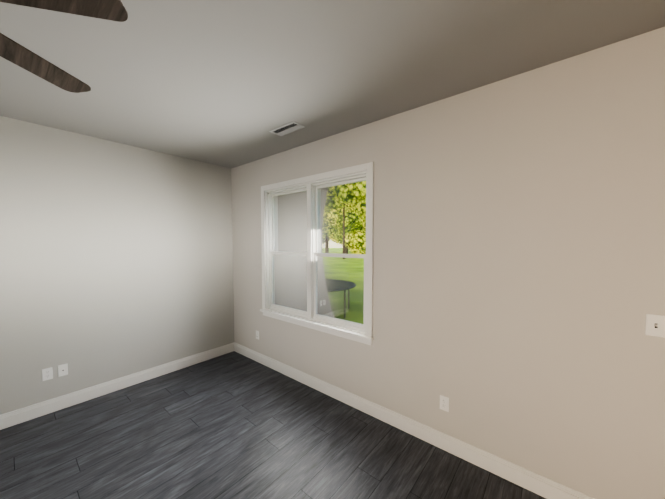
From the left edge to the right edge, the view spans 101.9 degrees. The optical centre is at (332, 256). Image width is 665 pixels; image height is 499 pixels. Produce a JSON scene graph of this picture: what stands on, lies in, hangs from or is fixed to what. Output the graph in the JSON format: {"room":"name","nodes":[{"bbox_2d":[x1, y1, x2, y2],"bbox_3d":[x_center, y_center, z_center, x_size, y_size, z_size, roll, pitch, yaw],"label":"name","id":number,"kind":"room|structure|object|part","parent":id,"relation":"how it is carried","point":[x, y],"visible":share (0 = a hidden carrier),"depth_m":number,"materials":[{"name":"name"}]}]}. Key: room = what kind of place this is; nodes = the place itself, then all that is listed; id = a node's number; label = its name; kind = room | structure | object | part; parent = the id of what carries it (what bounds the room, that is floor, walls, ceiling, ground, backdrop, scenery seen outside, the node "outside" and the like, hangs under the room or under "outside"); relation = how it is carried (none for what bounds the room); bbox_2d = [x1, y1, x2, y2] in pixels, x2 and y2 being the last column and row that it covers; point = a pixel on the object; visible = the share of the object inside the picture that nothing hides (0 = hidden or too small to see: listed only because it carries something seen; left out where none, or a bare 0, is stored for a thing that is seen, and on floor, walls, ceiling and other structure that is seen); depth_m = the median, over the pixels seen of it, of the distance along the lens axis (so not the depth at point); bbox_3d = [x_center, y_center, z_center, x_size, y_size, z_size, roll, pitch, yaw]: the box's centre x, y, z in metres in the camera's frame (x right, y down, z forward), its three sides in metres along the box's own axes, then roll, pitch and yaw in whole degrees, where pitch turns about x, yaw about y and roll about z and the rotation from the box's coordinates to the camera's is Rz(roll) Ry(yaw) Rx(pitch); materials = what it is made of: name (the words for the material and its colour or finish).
{"room":"empty bedroom","nodes":[
{"label":"empty bedroom","id":0,"kind":"room"},
{"bbox_2d":[0,116,233,414],"bbox_3d":[-3.376,0.183,1.887,0.140,2.740,5.740,2,4,39],"label":"wall","id":1,"kind":"structure","parent":0,"point":[116,260],"depth_m":2.88,"materials":[{"name":"paint"}]},
{"bbox_2d":[42,367,52,380],"bbox_3d":[-2.739,1.134,2.591,0.009,0.115,0.070,2,4,39],"label":"electrical outlet","id":2,"kind":"object","parent":1,"relation":"attached to","point":[47,373],"visible":1,"depth_m":2.59,"materials":[{"name":"white plastic"}]},
{"bbox_2d":[58,363,67,376],"bbox_3d":[-2.668,1.130,2.670,0.017,0.115,0.070,2,4,39],"label":"electrical outlet","id":3,"kind":"object","parent":1,"relation":"attached to","point":[62,369],"visible":1,"depth_m":2.67,"materials":[{"name":"white plastic"}]},
{"bbox_2d":[0,342,233,429],"bbox_3d":[-2.389,1.431,3.026,0.015,0.132,2.825,2,4,39],"label":"baseboard","id":4,"kind":"structure","parent":1,"relation":"attached to","point":[17,416],"depth_m":2.90,"materials":[{"name":"white wood"}]},
{"bbox_2d":[0,351,545,498],"bbox_3d":[-1.359,1.694,0.296,7.590,0.120,5.740,2,4,39],"label":"floor","id":5,"kind":"structure","parent":0,"point":[233,425],"depth_m":2.15,"materials":[{"name":"black wood"}]},
{"bbox_2d":[0,0,664,168],"bbox_3d":[-1.315,-1.165,0.207,7.590,0.120,5.880,2,4,39],"label":"ceiling","id":6,"kind":"structure","parent":0,"point":[231,84],"depth_m":1.61,"materials":[{"name":"paint"}]},
{"bbox_2d":[0,0,127,92],"bbox_3d":[-1.387,-0.745,0.703,1.304,0.769,1.250,2,4,39],"label":"fan","id":7,"kind":"object","parent":6,"relation":"hanging from","point":[14,52],"visible":1,"depth_m":1.07,"materials":[{"name":"brown wood"}]},
{"bbox_2d":[269,121,304,135],"bbox_3d":[-0.439,-1.219,2.597,0.350,0.010,0.150,2,4,39],"label":"ceiling vent","id":8,"kind":"object","parent":6,"relation":"in","point":[288,128],"visible":1,"depth_m":2.58,"materials":[{"name":"silver metal"}]},
{"bbox_2d":[231,27,664,498],"bbox_3d":[0.940,0.170,2.137,6.480,2.740,0.140,2,4,39],"label":"wall","id":9,"kind":"structure","parent":0,"point":[518,257],"depth_m":1.79,"materials":[{"name":"paint"}]},
{"bbox_2d":[260,162,373,344],"bbox_3d":[-0.240,-0.037,3.079,1.720,1.700,0.195,2,4,39],"label":"window","id":10,"kind":"structure","parent":9,"relation":"in","point":[292,281],"depth_m":3.06,"materials":[{"name":"white plastic"}]},
{"bbox_3d":[-0.226,-0.043,3.096,1.524,1.524,0.080,2,4,39],"label":"window sash","id":11,"kind":"part","parent":10,"relation":"part of","materials":[{"name":"white plastic"}]},
{"bbox_3d":[-0.225,-0.046,3.097,1.437,1.430,0.037,2,4,39],"label":"glass","id":12,"kind":"part","parent":10,"relation":"part of","materials":[{"name":"clear glass"}]},
{"bbox_2d":[234,342,594,498],"bbox_3d":[0.183,1.446,2.726,4.365,0.132,0.015,2,4,39],"label":"baseboard","id":13,"kind":"structure","parent":9,"relation":"attached to","point":[538,484],"depth_m":2.18,"materials":[{"name":"white wood"}]},
{"bbox_2d":[440,395,448,411],"bbox_3d":[0.885,1.167,2.136,0.070,0.115,0.009,2,4,39],"label":"electrical outlet","id":14,"kind":"object","parent":9,"relation":"attached to","point":[444,403],"visible":1,"depth_m":2.13,"materials":[{"name":"white plastic"}]},
{"bbox_2d":[645,314,664,337],"bbox_3d":[1.696,0.363,1.420,0.067,0.113,0.018,2,4,39],"label":"switch plate","id":15,"kind":"object","parent":9,"relation":"attached to","point":[655,325],"visible":1,"depth_m":1.41,"materials":[{"name":"white plastic"}]},
{"label":"outside","id":16,"kind":"structure","parent":0,"visible":0},
{"bbox_2d":[324,248,363,323],"bbox_3d":[27.190,0.128,38.875,120.000,0.200,89.840,2,4,39],"label":"ground","id":17,"kind":"structure","parent":16,"point":[358,270],"depth_m":14.04,"materials":[{"name":"green plant"}]},
{"bbox_2d":[327,279,355,317],"bbox_3d":[-0.438,1.181,7.658,2.220,0.810,2.220,2,4,39],"label":"trampoline","id":18,"kind":"object","parent":17,"relation":"on","point":[343,286],"depth_m":7.33,"materials":[{"name":"grey"}]},
{"bbox_2d":[326,187,361,258],"bbox_3d":[1.960,-6.992,32.187,11.932,14.730,12.220,2,4,39],"label":"tree","id":19,"kind":"object","parent":17,"relation":"on","point":[330,196],"depth_m":31.61,"materials":[{"name":"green plant"}]},
{"bbox_2d":[324,203,365,253],"bbox_3d":[32.337,-8.434,43.814,78.544,21.860,15.900,1,3,12],"label":"treeline","id":20,"kind":"object","parent":17,"relation":"on","point":[356,232],"depth_m":43.98,"materials":[{"name":"green plant"}]},
{"bbox_2d":[331,181,365,221],"bbox_3d":[4.210,-6.460,26.704,10.254,14.214,10.166,2,4,39],"label":"tree","id":21,"kind":"object","parent":17,"relation":"on","point":[360,197],"depth_m":24.46,"materials":[{"name":"green plant"}]}
]}

